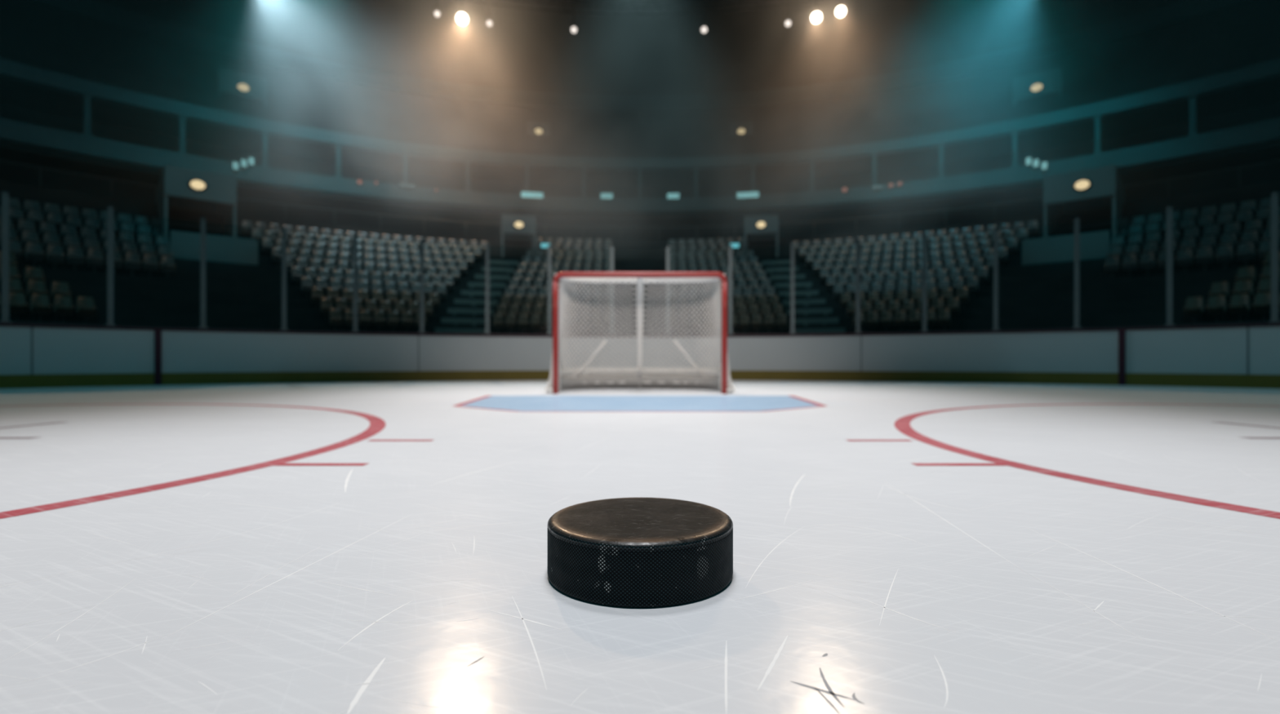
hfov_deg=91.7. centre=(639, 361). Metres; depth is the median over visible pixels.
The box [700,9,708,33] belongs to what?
spotlight
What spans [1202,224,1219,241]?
seat
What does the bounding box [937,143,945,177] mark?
column
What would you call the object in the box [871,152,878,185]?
column
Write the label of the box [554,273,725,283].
crossbar
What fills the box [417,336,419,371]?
trim
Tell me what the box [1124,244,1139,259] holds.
seat
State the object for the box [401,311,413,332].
seat
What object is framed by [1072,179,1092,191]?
lamp
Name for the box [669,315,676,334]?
seat
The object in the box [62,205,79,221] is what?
seat
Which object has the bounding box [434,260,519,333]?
stairs
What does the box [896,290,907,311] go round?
seat
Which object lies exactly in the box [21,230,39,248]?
seat
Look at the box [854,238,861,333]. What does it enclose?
post
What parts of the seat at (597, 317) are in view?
backrest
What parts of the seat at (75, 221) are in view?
backrest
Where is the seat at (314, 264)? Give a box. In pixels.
[310,259,321,273]
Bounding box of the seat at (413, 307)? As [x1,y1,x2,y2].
[408,302,419,322]
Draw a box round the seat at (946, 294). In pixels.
[940,288,952,309]
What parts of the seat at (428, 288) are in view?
backrest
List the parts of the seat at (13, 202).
backrest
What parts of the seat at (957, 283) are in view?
backrest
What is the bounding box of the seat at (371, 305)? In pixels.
[365,300,377,321]
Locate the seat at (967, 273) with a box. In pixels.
[962,267,974,282]
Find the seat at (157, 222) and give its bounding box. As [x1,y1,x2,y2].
[151,217,162,231]
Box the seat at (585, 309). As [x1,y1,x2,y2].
[580,306,590,319]
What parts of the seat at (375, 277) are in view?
backrest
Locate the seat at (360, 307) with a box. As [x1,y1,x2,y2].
[351,299,363,315]
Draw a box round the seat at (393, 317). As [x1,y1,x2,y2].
[387,311,399,332]
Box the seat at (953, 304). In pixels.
[946,297,959,319]
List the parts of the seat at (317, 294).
backrest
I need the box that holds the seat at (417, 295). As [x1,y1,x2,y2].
[414,292,425,306]
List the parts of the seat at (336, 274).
backrest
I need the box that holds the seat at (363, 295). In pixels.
[357,289,368,310]
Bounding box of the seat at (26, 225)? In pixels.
[17,219,35,236]
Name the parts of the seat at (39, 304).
backrest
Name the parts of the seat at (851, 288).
backrest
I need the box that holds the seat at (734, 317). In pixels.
[727,315,737,333]
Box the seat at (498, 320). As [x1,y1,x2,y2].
[493,314,503,333]
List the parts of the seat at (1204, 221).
backrest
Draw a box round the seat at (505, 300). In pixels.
[501,295,511,309]
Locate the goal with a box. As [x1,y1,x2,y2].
[543,271,736,394]
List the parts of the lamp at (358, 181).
bulb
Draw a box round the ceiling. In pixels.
[97,0,1182,95]
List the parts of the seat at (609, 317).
backrest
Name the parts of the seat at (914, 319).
backrest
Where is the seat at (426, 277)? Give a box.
[423,275,430,285]
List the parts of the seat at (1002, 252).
backrest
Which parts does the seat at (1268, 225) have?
backrest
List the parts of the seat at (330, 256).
backrest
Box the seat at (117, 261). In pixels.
[106,251,123,274]
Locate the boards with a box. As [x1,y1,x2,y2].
[0,326,1279,374]
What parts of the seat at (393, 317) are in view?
backrest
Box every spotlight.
[432,0,440,17]
[453,0,469,26]
[484,0,493,26]
[569,9,577,33]
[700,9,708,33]
[784,0,792,26]
[809,0,823,23]
[834,0,847,17]
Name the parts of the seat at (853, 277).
backrest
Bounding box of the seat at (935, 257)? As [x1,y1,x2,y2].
[930,253,941,266]
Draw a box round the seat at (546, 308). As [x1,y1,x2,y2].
[545,305,552,316]
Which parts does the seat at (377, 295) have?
backrest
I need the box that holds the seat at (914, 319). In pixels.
[908,310,920,331]
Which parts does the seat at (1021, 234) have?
backrest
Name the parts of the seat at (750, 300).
backrest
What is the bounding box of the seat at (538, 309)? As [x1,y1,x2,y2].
[533,305,542,319]
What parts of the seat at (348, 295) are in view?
backrest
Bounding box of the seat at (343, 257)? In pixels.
[338,253,349,266]
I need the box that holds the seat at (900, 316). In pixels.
[894,311,906,331]
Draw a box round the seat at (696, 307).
[689,306,699,319]
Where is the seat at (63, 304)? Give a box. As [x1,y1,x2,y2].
[53,294,74,322]
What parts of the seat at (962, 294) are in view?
backrest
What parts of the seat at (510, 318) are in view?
backrest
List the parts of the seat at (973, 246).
backrest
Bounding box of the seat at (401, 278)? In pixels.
[395,273,406,287]
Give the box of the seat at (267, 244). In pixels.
[262,238,273,257]
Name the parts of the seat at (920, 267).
backrest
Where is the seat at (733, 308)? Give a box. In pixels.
[727,305,734,316]
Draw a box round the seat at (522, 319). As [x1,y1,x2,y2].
[518,314,528,333]
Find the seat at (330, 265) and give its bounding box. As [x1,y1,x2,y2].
[324,260,335,275]
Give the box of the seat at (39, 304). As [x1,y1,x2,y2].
[30,293,52,321]
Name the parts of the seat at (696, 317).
backrest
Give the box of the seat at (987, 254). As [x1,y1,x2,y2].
[982,248,993,263]
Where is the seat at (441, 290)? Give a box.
[435,284,446,302]
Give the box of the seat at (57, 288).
[50,281,71,300]
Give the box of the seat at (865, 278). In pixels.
[862,274,871,288]
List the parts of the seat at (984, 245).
backrest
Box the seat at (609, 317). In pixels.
[603,315,610,334]
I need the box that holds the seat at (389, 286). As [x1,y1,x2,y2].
[385,281,395,295]
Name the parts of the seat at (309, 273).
backrest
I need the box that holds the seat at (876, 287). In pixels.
[871,282,881,296]
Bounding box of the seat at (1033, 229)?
[1026,220,1038,238]
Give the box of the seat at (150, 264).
[142,253,158,276]
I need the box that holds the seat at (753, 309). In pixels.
[748,305,758,319]
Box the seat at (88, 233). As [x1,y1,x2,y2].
[80,226,97,243]
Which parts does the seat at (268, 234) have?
backrest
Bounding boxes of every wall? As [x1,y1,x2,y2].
[0,0,1279,186]
[0,101,1279,197]
[0,180,1279,334]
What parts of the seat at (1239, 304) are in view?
backrest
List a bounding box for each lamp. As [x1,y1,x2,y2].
[187,179,207,191]
[235,82,250,93]
[355,178,363,185]
[373,180,378,185]
[513,220,524,229]
[533,128,543,135]
[736,128,746,135]
[755,220,766,229]
[841,186,848,193]
[887,182,893,188]
[896,180,902,187]
[1029,82,1044,93]
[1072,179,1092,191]
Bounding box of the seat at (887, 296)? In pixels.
[882,291,893,311]
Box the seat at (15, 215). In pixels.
[8,207,25,231]
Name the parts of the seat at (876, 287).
backrest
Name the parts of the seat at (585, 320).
backrest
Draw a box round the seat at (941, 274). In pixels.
[936,270,947,284]
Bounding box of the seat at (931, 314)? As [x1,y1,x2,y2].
[926,310,935,331]
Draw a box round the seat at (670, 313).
[669,306,676,317]
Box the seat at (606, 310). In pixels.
[603,306,610,317]
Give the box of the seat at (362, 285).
[358,280,368,294]
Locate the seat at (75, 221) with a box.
[66,215,82,232]
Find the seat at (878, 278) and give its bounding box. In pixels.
[873,273,884,287]
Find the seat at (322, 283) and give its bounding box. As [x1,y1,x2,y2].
[315,278,328,293]
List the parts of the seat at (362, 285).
backrest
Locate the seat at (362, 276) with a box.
[358,271,369,283]
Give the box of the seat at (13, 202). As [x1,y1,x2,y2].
[8,197,21,208]
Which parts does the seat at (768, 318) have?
backrest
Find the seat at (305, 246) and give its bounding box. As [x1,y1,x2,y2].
[302,242,312,256]
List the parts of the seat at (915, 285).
backrest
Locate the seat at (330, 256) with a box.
[325,252,337,266]
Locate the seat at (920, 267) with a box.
[918,262,928,276]
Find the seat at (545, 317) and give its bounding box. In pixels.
[542,315,552,333]
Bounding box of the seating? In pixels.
[269,223,1010,310]
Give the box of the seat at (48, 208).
[44,203,60,218]
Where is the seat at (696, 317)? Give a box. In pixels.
[690,315,700,333]
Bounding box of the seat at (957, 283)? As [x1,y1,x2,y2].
[951,278,964,293]
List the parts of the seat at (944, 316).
backrest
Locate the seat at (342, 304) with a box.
[335,298,348,320]
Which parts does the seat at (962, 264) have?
backrest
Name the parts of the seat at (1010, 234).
backrest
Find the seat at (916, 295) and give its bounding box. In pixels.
[911,289,922,310]
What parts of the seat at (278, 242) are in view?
backrest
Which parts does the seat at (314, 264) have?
backrest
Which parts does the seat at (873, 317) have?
backrest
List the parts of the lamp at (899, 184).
bulb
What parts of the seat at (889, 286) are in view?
backrest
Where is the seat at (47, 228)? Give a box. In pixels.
[39,222,57,239]
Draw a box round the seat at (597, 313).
[591,306,601,317]
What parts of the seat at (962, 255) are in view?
backrest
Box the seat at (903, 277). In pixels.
[897,272,908,284]
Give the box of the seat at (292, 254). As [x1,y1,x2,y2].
[286,248,297,263]
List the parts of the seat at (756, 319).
backrest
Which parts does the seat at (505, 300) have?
backrest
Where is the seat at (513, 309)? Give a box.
[509,304,519,318]
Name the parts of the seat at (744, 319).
backrest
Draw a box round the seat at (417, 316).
[415,311,426,327]
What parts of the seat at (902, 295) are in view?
backrest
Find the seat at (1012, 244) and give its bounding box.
[1006,238,1017,257]
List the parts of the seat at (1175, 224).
backrest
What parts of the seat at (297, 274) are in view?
backrest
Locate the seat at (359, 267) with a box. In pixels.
[351,262,361,276]
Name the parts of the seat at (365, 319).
backrest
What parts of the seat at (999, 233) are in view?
backrest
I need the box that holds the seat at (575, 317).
[567,315,577,333]
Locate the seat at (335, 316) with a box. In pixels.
[329,309,342,330]
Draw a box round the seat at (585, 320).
[579,315,589,334]
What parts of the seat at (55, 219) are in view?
backrest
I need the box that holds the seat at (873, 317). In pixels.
[866,311,878,332]
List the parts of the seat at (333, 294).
backrest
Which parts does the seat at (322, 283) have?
backrest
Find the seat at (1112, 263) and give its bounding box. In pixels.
[1104,255,1119,278]
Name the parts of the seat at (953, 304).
backrest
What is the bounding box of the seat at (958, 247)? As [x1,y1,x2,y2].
[954,243,964,257]
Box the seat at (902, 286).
[897,281,908,294]
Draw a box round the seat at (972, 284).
[966,276,978,297]
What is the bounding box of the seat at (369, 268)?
[364,263,374,281]
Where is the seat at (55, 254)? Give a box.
[46,244,65,269]
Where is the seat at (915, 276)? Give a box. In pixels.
[910,271,921,283]
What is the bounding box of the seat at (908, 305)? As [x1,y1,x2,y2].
[902,300,914,321]
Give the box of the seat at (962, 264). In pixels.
[958,259,969,273]
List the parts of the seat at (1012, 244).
backrest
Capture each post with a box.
[0,191,11,322]
[104,206,115,325]
[198,217,208,328]
[280,226,288,330]
[351,233,359,332]
[418,238,425,333]
[484,242,490,333]
[546,244,552,334]
[608,245,615,334]
[664,245,671,334]
[727,244,733,334]
[789,242,795,333]
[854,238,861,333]
[920,233,928,332]
[991,226,999,330]
[1071,217,1081,328]
[1164,206,1175,325]
[1268,191,1279,322]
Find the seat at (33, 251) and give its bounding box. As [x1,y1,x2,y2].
[25,242,44,266]
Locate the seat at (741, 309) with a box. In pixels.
[737,305,746,319]
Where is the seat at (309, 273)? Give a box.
[305,267,317,282]
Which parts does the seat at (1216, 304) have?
backrest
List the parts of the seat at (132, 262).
backrest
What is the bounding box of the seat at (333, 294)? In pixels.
[327,288,339,309]
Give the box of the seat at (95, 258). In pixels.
[86,248,104,272]
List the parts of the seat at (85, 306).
backrest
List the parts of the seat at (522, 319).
backrest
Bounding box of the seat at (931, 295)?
[926,288,937,310]
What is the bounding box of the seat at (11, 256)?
[0,251,17,267]
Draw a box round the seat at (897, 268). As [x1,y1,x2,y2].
[892,264,902,282]
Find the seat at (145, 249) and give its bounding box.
[140,244,155,259]
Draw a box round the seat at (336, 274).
[332,270,343,284]
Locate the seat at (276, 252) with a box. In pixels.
[271,247,281,266]
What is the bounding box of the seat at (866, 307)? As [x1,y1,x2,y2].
[860,302,871,322]
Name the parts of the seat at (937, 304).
backrest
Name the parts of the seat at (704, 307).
backrest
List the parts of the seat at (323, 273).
backrest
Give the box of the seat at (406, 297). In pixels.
[400,292,412,311]
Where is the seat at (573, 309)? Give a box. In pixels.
[568,306,577,316]
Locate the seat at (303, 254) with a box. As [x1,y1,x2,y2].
[299,249,311,264]
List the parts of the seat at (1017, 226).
backrest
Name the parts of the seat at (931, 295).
backrest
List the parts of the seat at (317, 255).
backrest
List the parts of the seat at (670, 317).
backrest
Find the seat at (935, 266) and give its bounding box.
[931,261,942,279]
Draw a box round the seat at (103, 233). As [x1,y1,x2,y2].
[100,229,116,245]
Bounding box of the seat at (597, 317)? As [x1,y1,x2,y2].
[591,315,600,333]
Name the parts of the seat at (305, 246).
backrest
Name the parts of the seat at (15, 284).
backrest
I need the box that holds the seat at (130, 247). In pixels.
[121,241,137,257]
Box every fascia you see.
[0,57,1279,170]
[0,117,1279,213]
[0,159,1279,240]
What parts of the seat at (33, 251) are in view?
backrest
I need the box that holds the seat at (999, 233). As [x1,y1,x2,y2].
[990,231,1001,245]
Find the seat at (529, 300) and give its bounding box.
[524,296,533,309]
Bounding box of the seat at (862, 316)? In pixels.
[853,311,864,327]
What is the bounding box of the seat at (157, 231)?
[153,226,164,240]
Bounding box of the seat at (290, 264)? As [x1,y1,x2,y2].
[286,257,293,276]
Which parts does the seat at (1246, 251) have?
backrest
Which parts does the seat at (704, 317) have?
backrest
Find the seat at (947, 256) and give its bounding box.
[942,252,954,266]
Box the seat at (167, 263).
[160,255,175,278]
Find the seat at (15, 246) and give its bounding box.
[8,240,22,259]
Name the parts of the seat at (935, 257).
backrest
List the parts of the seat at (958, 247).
backrest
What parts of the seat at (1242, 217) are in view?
backrest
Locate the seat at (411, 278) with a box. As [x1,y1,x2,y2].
[408,274,417,288]
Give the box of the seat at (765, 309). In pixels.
[760,304,770,318]
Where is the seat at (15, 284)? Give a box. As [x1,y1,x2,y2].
[8,278,23,293]
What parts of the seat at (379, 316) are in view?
backrest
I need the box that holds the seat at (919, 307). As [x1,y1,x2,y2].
[916,299,928,315]
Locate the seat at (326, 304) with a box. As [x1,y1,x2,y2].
[320,297,333,319]
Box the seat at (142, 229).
[137,224,151,239]
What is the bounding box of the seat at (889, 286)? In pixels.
[884,281,894,295]
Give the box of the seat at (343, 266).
[337,261,348,279]
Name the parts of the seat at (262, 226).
backrest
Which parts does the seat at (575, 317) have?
backrest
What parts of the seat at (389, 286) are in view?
backrest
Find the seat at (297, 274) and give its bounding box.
[291,266,303,287]
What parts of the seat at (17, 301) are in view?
backrest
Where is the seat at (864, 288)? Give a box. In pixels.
[860,283,869,297]
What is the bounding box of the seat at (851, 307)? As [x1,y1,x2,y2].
[847,302,856,322]
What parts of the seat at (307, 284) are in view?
backrest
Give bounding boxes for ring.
[24,0,1255,111]
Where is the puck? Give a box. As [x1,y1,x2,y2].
[546,497,733,608]
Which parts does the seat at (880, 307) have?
backrest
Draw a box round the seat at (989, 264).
[986,257,993,276]
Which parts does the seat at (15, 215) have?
backrest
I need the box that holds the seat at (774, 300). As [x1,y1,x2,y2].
[768,295,778,309]
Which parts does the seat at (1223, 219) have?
backrest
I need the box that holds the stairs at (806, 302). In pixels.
[760,260,845,333]
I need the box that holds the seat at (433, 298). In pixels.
[428,293,439,312]
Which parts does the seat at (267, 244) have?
backrest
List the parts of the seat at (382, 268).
backrest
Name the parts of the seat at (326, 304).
backrest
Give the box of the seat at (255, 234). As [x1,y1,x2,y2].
[251,229,263,243]
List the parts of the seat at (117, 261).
backrest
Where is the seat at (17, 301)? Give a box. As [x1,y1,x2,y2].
[8,292,28,320]
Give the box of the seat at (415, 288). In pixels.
[410,283,419,297]
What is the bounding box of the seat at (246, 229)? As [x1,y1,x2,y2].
[241,220,253,238]
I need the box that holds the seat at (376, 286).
[371,281,382,294]
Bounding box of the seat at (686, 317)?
[679,315,688,334]
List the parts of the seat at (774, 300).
backrest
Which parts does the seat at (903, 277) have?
backrest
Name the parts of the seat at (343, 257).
backrest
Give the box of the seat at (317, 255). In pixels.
[312,251,324,265]
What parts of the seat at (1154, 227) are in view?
backrest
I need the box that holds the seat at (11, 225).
[0,217,14,229]
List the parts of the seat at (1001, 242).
backrest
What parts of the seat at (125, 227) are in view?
backrest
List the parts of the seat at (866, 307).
backrest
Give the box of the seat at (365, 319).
[359,310,371,331]
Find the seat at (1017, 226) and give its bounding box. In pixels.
[1013,222,1024,235]
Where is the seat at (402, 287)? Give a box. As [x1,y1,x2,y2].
[398,282,408,296]
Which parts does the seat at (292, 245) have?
backrest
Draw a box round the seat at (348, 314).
[344,310,353,331]
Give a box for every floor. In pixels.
[0,140,1279,225]
[0,380,1279,713]
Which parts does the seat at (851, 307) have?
backrest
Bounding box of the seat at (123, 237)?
[119,231,134,247]
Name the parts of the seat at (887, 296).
backrest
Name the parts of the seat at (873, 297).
backrest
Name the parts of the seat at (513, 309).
backrest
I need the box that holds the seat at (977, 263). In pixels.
[972,258,983,272]
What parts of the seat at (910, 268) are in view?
backrest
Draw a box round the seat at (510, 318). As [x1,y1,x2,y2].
[506,314,515,333]
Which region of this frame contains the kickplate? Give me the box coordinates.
[0,370,1279,389]
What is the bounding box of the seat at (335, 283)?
[330,279,342,293]
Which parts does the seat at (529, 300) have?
backrest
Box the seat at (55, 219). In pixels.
[46,213,64,231]
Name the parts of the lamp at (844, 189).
bulb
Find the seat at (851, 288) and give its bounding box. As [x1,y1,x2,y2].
[845,284,856,302]
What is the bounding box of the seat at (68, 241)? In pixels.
[63,235,81,252]
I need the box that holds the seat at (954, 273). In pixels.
[949,268,960,283]
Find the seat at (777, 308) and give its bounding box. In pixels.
[773,304,782,318]
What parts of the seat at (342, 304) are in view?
backrest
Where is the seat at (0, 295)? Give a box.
[0,294,1,311]
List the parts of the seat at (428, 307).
backrest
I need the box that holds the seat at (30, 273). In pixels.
[24,266,44,284]
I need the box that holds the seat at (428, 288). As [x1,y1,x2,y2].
[423,284,434,302]
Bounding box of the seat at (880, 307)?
[874,301,885,322]
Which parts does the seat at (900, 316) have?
backrest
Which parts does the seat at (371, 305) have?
backrest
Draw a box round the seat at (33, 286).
[26,279,48,299]
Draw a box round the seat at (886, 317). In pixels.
[880,311,892,332]
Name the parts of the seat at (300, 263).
backrest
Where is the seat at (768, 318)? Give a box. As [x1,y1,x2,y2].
[764,314,773,333]
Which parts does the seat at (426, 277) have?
backrest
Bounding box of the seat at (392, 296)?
[386,291,397,311]
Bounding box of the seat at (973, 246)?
[967,242,977,256]
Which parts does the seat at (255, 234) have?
backrest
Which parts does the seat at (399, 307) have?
backrest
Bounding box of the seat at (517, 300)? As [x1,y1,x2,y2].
[512,295,522,309]
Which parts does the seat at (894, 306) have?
backrest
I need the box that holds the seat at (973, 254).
[968,249,980,264]
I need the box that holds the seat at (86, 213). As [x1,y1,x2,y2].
[81,208,97,223]
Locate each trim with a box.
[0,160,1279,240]
[0,322,1279,337]
[31,327,33,374]
[154,328,161,385]
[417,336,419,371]
[860,336,862,371]
[1118,328,1125,385]
[1246,327,1248,374]
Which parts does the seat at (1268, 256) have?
backrest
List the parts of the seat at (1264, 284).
backrest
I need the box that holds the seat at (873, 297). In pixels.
[867,292,879,311]
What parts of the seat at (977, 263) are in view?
backrest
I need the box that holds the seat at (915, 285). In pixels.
[911,280,921,294]
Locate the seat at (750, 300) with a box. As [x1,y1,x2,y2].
[746,296,755,309]
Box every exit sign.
[540,242,551,257]
[728,242,739,257]
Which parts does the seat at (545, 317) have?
backrest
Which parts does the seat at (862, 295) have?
backrest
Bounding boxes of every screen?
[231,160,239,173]
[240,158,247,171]
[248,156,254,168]
[399,182,416,191]
[520,191,543,201]
[600,192,613,202]
[666,192,679,202]
[736,191,759,201]
[871,183,884,192]
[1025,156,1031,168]
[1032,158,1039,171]
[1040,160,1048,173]
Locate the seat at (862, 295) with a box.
[854,292,865,306]
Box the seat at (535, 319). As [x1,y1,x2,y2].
[530,315,540,333]
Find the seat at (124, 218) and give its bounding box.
[117,213,132,227]
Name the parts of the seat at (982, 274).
backrest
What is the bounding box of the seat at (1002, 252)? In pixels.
[998,247,1008,266]
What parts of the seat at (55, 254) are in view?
backrest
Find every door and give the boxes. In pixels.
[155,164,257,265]
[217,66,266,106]
[501,214,535,257]
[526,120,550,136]
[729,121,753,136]
[744,214,778,257]
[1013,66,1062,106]
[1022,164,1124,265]
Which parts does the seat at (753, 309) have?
backrest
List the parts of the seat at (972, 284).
backrest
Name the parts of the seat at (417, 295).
backrest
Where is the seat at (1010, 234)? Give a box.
[1003,231,1014,244]
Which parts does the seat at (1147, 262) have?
backrest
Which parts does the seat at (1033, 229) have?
backrest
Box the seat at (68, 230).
[60,224,77,241]
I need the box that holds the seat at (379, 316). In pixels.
[373,311,385,331]
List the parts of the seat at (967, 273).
backrest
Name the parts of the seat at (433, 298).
backrest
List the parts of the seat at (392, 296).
backrest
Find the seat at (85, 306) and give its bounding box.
[75,296,96,323]
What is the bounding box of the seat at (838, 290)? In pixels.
[833,284,844,302]
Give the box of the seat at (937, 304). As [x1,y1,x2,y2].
[931,298,944,320]
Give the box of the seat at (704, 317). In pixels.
[702,315,712,332]
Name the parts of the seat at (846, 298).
backrest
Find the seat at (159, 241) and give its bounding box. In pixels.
[155,235,169,250]
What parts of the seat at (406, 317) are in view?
backrest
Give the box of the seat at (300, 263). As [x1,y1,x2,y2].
[296,258,307,272]
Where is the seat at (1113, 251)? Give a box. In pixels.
[1106,245,1122,261]
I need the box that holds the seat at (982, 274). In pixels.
[976,266,988,287]
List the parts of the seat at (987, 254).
backrest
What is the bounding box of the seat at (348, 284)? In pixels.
[344,280,353,291]
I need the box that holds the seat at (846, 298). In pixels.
[840,293,851,312]
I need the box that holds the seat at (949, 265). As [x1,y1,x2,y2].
[944,260,955,275]
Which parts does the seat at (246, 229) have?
backrest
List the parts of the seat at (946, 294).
backrest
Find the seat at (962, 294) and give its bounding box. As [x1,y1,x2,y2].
[955,287,968,308]
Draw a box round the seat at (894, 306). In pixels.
[888,301,899,321]
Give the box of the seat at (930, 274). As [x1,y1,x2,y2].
[926,271,934,279]
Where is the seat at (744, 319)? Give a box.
[739,315,749,333]
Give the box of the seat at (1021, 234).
[1016,229,1028,243]
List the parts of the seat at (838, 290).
backrest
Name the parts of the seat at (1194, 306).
backrest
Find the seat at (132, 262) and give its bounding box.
[124,252,141,275]
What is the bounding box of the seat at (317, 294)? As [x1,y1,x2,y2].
[311,287,324,308]
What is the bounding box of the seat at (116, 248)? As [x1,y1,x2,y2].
[102,240,119,256]
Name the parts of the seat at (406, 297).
backrest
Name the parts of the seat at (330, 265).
backrest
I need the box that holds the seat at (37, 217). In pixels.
[26,209,44,231]
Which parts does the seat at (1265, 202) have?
backrest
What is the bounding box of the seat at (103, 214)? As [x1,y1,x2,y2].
[100,210,115,226]
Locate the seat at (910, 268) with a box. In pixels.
[905,263,915,281]
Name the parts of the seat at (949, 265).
backrest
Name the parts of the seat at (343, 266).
backrest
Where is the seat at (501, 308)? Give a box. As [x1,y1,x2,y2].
[497,304,506,318]
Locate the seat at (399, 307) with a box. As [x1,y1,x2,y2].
[394,301,405,322]
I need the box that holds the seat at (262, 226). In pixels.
[255,222,266,235]
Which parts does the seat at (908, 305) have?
backrest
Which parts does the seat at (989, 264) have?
backrest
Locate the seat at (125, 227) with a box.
[120,222,135,238]
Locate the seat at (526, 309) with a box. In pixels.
[521,305,531,319]
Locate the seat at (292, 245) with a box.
[288,240,300,254]
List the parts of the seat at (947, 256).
backrest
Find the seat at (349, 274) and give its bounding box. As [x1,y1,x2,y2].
[345,271,353,279]
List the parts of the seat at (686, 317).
backrest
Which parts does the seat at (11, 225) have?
backrest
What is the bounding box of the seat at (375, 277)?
[371,272,382,284]
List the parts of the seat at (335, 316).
backrest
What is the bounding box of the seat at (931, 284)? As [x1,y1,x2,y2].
[926,280,935,291]
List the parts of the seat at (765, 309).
backrest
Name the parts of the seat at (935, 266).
backrest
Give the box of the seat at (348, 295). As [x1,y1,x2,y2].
[342,288,353,310]
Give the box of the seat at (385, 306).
[380,301,391,321]
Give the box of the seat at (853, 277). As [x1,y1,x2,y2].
[849,275,856,285]
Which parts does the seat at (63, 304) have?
backrest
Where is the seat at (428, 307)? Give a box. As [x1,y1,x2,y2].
[423,302,432,322]
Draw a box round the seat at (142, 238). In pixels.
[137,233,152,248]
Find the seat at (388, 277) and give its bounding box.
[383,273,394,286]
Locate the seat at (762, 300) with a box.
[757,295,767,309]
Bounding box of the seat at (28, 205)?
[23,200,41,216]
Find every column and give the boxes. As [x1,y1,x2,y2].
[81,93,93,136]
[177,115,187,154]
[260,131,269,167]
[334,143,342,177]
[401,152,408,182]
[464,160,471,191]
[524,164,529,191]
[581,167,586,196]
[636,168,643,197]
[693,167,698,196]
[750,164,755,191]
[808,160,815,191]
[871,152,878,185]
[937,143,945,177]
[1010,131,1019,167]
[1092,115,1102,154]
[1186,93,1198,136]
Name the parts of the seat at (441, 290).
backrest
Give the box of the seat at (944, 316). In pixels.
[937,309,950,330]
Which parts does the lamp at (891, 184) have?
bulb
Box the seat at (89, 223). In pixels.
[84,217,100,235]
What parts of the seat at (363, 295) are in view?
backrest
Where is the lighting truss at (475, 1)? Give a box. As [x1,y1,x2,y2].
[465,0,814,15]
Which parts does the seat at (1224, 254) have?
backrest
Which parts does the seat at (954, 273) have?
backrest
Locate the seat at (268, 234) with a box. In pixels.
[265,231,276,244]
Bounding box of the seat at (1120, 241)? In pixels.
[1110,235,1124,250]
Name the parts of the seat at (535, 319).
backrest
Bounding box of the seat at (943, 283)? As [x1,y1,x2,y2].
[937,279,949,293]
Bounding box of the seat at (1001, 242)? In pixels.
[992,240,1004,248]
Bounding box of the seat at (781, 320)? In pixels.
[776,314,786,333]
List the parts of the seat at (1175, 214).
backrest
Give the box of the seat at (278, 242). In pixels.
[275,240,287,248]
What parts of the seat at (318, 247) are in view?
backrest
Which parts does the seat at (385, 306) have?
backrest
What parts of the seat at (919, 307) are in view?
backrest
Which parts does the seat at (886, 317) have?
backrest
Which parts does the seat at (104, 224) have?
backrest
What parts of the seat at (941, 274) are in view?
backrest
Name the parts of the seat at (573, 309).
backrest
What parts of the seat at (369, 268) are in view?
backrest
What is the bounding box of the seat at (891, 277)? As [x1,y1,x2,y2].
[885,273,896,286]
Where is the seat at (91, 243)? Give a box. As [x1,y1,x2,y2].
[84,237,100,254]
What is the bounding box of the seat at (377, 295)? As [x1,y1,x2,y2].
[372,290,383,311]
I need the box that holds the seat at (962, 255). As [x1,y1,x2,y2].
[955,251,967,265]
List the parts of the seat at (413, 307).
backrest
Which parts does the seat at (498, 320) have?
backrest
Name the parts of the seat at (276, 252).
backrest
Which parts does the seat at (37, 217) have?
backrest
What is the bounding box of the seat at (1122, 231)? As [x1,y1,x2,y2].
[1115,226,1126,240]
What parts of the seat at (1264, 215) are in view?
backrest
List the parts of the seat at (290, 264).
backrest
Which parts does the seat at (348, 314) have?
backrest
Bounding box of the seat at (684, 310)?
[678,306,688,319]
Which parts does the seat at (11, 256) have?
backrest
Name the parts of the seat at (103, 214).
backrest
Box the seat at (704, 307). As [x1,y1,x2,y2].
[702,306,711,318]
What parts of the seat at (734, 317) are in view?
backrest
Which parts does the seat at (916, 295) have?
backrest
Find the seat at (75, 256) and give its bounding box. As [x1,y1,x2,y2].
[66,246,84,271]
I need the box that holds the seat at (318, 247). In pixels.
[315,243,325,257]
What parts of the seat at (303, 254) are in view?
backrest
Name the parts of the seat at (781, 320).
backrest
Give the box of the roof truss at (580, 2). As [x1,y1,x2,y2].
[500,0,779,9]
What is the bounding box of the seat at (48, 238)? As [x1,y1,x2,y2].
[42,232,61,250]
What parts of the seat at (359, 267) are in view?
backrest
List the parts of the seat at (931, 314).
backrest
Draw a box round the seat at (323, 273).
[319,268,330,283]
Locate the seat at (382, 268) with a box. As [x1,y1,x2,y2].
[377,264,387,282]
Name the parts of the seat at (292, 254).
backrest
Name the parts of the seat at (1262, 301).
backrest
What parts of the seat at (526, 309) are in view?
backrest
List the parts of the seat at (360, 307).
backrest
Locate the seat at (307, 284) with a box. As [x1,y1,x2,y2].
[301,276,313,297]
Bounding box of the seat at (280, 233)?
[278,231,289,245]
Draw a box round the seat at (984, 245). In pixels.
[979,240,991,254]
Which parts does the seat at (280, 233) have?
backrest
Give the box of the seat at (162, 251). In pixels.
[157,245,173,261]
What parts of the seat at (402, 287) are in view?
backrest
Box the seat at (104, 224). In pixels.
[102,220,118,236]
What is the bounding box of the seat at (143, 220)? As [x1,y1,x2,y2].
[134,215,149,230]
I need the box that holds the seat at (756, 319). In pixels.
[751,314,761,333]
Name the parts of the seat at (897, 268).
backrest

